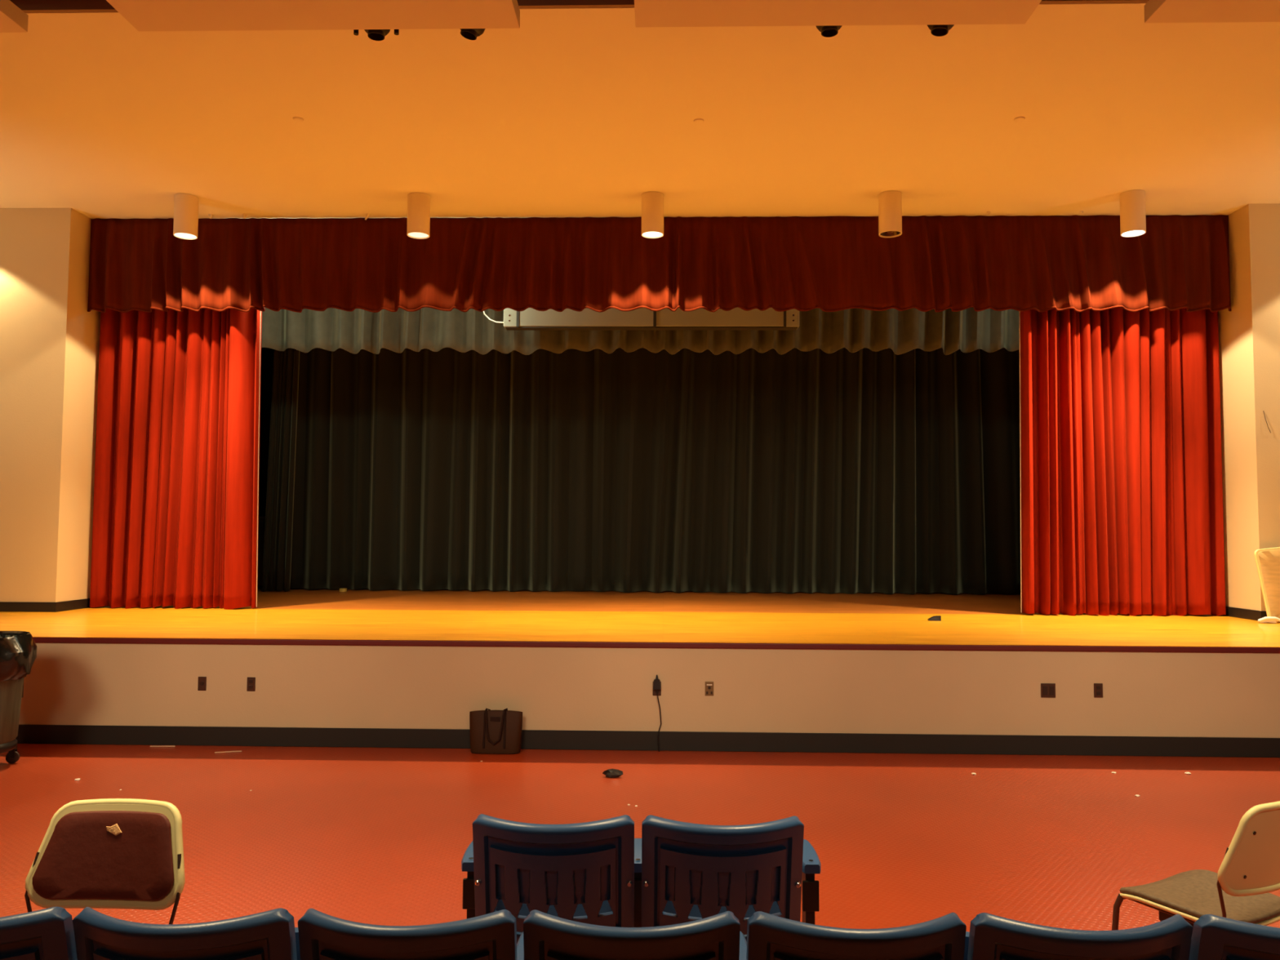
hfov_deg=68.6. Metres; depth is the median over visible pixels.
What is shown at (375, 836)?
floor
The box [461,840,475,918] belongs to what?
armrest
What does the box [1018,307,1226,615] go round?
curtain
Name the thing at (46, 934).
seat
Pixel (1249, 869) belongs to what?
chair
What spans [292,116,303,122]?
cap
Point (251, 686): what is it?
wall outlet
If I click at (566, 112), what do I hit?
ceiling
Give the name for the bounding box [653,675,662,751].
power adapter
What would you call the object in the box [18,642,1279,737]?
wall
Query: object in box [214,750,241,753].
straw
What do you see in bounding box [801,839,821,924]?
armrest
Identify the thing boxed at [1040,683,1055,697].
wall outlet
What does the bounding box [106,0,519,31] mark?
ceiling panel
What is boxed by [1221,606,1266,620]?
baseboard
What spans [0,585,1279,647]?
floor
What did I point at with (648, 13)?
ceiling panel
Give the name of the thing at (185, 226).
ceiling light
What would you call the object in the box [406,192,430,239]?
ceiling light
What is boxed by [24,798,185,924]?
chair
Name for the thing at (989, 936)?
seat
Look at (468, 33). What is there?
spotlight
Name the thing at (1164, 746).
baseboard
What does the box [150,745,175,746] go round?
straw
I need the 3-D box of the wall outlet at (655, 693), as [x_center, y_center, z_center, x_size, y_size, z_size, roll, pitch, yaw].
[0.138,1.704,7.661,0.068,0.114,0.011,0,-3,1]
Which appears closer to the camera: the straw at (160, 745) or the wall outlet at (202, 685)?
the straw at (160, 745)
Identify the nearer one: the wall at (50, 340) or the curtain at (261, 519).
the wall at (50, 340)
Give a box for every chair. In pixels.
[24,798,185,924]
[1111,800,1279,930]
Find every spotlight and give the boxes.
[353,29,399,40]
[459,28,485,39]
[816,25,842,37]
[926,24,954,36]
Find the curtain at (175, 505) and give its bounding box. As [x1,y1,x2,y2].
[89,307,262,608]
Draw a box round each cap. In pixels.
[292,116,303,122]
[693,118,703,124]
[1013,116,1025,122]
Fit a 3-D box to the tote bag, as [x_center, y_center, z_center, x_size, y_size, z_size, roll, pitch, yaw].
[-1.161,2.015,7.540,0.428,0.353,0.163,0,-3,1]
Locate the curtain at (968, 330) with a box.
[261,306,1019,355]
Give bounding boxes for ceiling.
[0,3,1279,218]
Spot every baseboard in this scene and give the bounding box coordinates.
[0,598,89,612]
[15,724,1279,757]
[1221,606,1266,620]
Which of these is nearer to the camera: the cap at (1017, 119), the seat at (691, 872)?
the seat at (691, 872)
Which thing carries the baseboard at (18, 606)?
attached to the wall at (50, 340)
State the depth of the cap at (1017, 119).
8.00 m
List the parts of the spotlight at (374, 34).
yoke knob, yoke knob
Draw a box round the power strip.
[1257,616,1279,623]
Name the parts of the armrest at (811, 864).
post, arm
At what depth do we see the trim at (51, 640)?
7.67 m
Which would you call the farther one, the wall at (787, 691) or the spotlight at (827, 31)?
the wall at (787, 691)
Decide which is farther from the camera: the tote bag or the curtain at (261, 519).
the curtain at (261, 519)
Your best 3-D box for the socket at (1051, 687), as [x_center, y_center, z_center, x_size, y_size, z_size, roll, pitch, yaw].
[3.329,1.702,7.578,0.036,0.072,0.004,0,-3,1]
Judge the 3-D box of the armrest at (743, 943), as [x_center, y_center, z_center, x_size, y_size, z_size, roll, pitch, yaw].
[0.254,1.583,2.455,0.100,0.671,0.322,0,-3,0]
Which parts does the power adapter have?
cord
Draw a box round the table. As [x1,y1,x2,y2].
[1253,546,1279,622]
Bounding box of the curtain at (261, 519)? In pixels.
[257,516,265,585]
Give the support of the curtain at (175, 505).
hanging from the ceiling
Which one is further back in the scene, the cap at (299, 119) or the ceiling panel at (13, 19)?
the cap at (299, 119)
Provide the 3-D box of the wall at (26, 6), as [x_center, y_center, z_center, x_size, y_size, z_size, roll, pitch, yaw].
[0.176,-4.035,6.367,18.600,1.680,0.035,0,-3,1]
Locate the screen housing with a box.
[483,306,799,330]
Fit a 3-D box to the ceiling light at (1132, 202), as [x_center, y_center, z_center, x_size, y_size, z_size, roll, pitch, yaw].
[5.120,-2.769,9.742,0.236,0.426,0.236,0,-3,1]
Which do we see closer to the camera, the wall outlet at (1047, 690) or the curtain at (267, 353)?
the wall outlet at (1047, 690)
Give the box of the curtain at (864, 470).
[289,346,1020,594]
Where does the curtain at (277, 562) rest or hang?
on the floor at (1216, 631)
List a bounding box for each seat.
[0,906,77,959]
[72,906,300,959]
[297,908,516,959]
[472,813,634,943]
[523,909,740,959]
[641,814,804,941]
[746,911,966,959]
[964,912,1192,959]
[1188,914,1279,959]
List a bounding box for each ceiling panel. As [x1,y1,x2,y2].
[0,0,28,32]
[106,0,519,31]
[634,0,1041,26]
[1144,0,1279,22]
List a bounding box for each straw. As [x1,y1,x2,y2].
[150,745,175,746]
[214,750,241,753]
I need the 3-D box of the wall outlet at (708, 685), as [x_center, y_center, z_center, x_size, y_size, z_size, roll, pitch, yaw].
[0.566,1.703,7.649,0.070,0.114,0.014,0,-3,1]
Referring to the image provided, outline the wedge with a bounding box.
[927,615,941,621]
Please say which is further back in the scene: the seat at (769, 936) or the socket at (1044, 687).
the socket at (1044, 687)
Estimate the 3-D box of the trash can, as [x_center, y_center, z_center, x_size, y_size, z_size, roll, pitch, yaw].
[-4.911,1.652,7.006,0.739,0.980,0.699,0,-3,1]
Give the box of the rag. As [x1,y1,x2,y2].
[602,768,622,777]
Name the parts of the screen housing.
power cord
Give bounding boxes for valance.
[87,214,1231,312]
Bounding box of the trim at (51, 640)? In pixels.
[33,637,1279,653]
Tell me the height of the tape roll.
0.045 m
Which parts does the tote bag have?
handle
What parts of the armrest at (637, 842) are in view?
post, arm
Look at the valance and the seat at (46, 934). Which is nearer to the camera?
the seat at (46, 934)
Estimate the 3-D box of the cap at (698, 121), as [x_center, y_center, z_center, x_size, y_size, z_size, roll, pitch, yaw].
[0.506,-3.091,8.082,0.092,0.014,0.092,0,-3,1]
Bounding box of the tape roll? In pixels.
[338,587,346,591]
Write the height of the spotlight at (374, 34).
0.321 m
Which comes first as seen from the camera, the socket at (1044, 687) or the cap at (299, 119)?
the socket at (1044, 687)
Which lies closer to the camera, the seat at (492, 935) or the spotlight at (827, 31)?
the seat at (492, 935)
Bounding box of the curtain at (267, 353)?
[258,347,274,516]
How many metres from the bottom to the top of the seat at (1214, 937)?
0.479 m
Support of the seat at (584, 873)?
attached to the armrest at (467, 862)
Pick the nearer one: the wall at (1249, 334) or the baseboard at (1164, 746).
the baseboard at (1164, 746)
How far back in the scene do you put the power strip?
9.54 m
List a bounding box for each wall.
[0,208,100,602]
[9,0,1148,13]
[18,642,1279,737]
[1217,203,1279,611]
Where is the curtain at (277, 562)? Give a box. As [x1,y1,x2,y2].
[262,347,299,591]
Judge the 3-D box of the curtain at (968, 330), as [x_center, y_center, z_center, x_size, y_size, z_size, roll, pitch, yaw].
[0.213,-2.639,12.011,17.003,2.049,0.248,0,-3,1]
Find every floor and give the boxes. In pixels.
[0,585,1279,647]
[0,743,1279,931]
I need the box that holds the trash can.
[0,631,37,763]
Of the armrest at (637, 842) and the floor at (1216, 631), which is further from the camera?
the floor at (1216, 631)
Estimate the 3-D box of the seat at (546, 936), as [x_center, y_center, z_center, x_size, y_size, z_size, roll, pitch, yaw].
[-0.021,1.303,2.369,0.531,0.479,0.363,0,-3,0]
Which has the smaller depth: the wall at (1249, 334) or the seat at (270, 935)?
the seat at (270, 935)
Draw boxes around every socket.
[1042,685,1047,694]
[1049,685,1053,695]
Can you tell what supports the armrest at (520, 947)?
on the floor at (375, 836)
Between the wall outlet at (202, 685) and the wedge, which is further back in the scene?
the wedge
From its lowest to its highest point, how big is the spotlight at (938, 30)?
0.328 m
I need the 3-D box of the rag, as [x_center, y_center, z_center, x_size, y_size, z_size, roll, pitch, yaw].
[-0.199,2.127,6.809,0.154,0.058,0.066,0,-3,1]
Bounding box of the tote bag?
[469,707,522,754]
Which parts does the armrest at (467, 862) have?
arm, post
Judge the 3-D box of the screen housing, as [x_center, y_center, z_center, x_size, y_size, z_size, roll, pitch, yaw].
[-0.009,-2.816,11.473,3.876,1.956,0.198,0,-3,1]
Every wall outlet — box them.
[197,676,206,690]
[246,677,255,691]
[653,681,661,695]
[705,681,713,695]
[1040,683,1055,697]
[1093,683,1102,697]
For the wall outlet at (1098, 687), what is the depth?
7.57 m

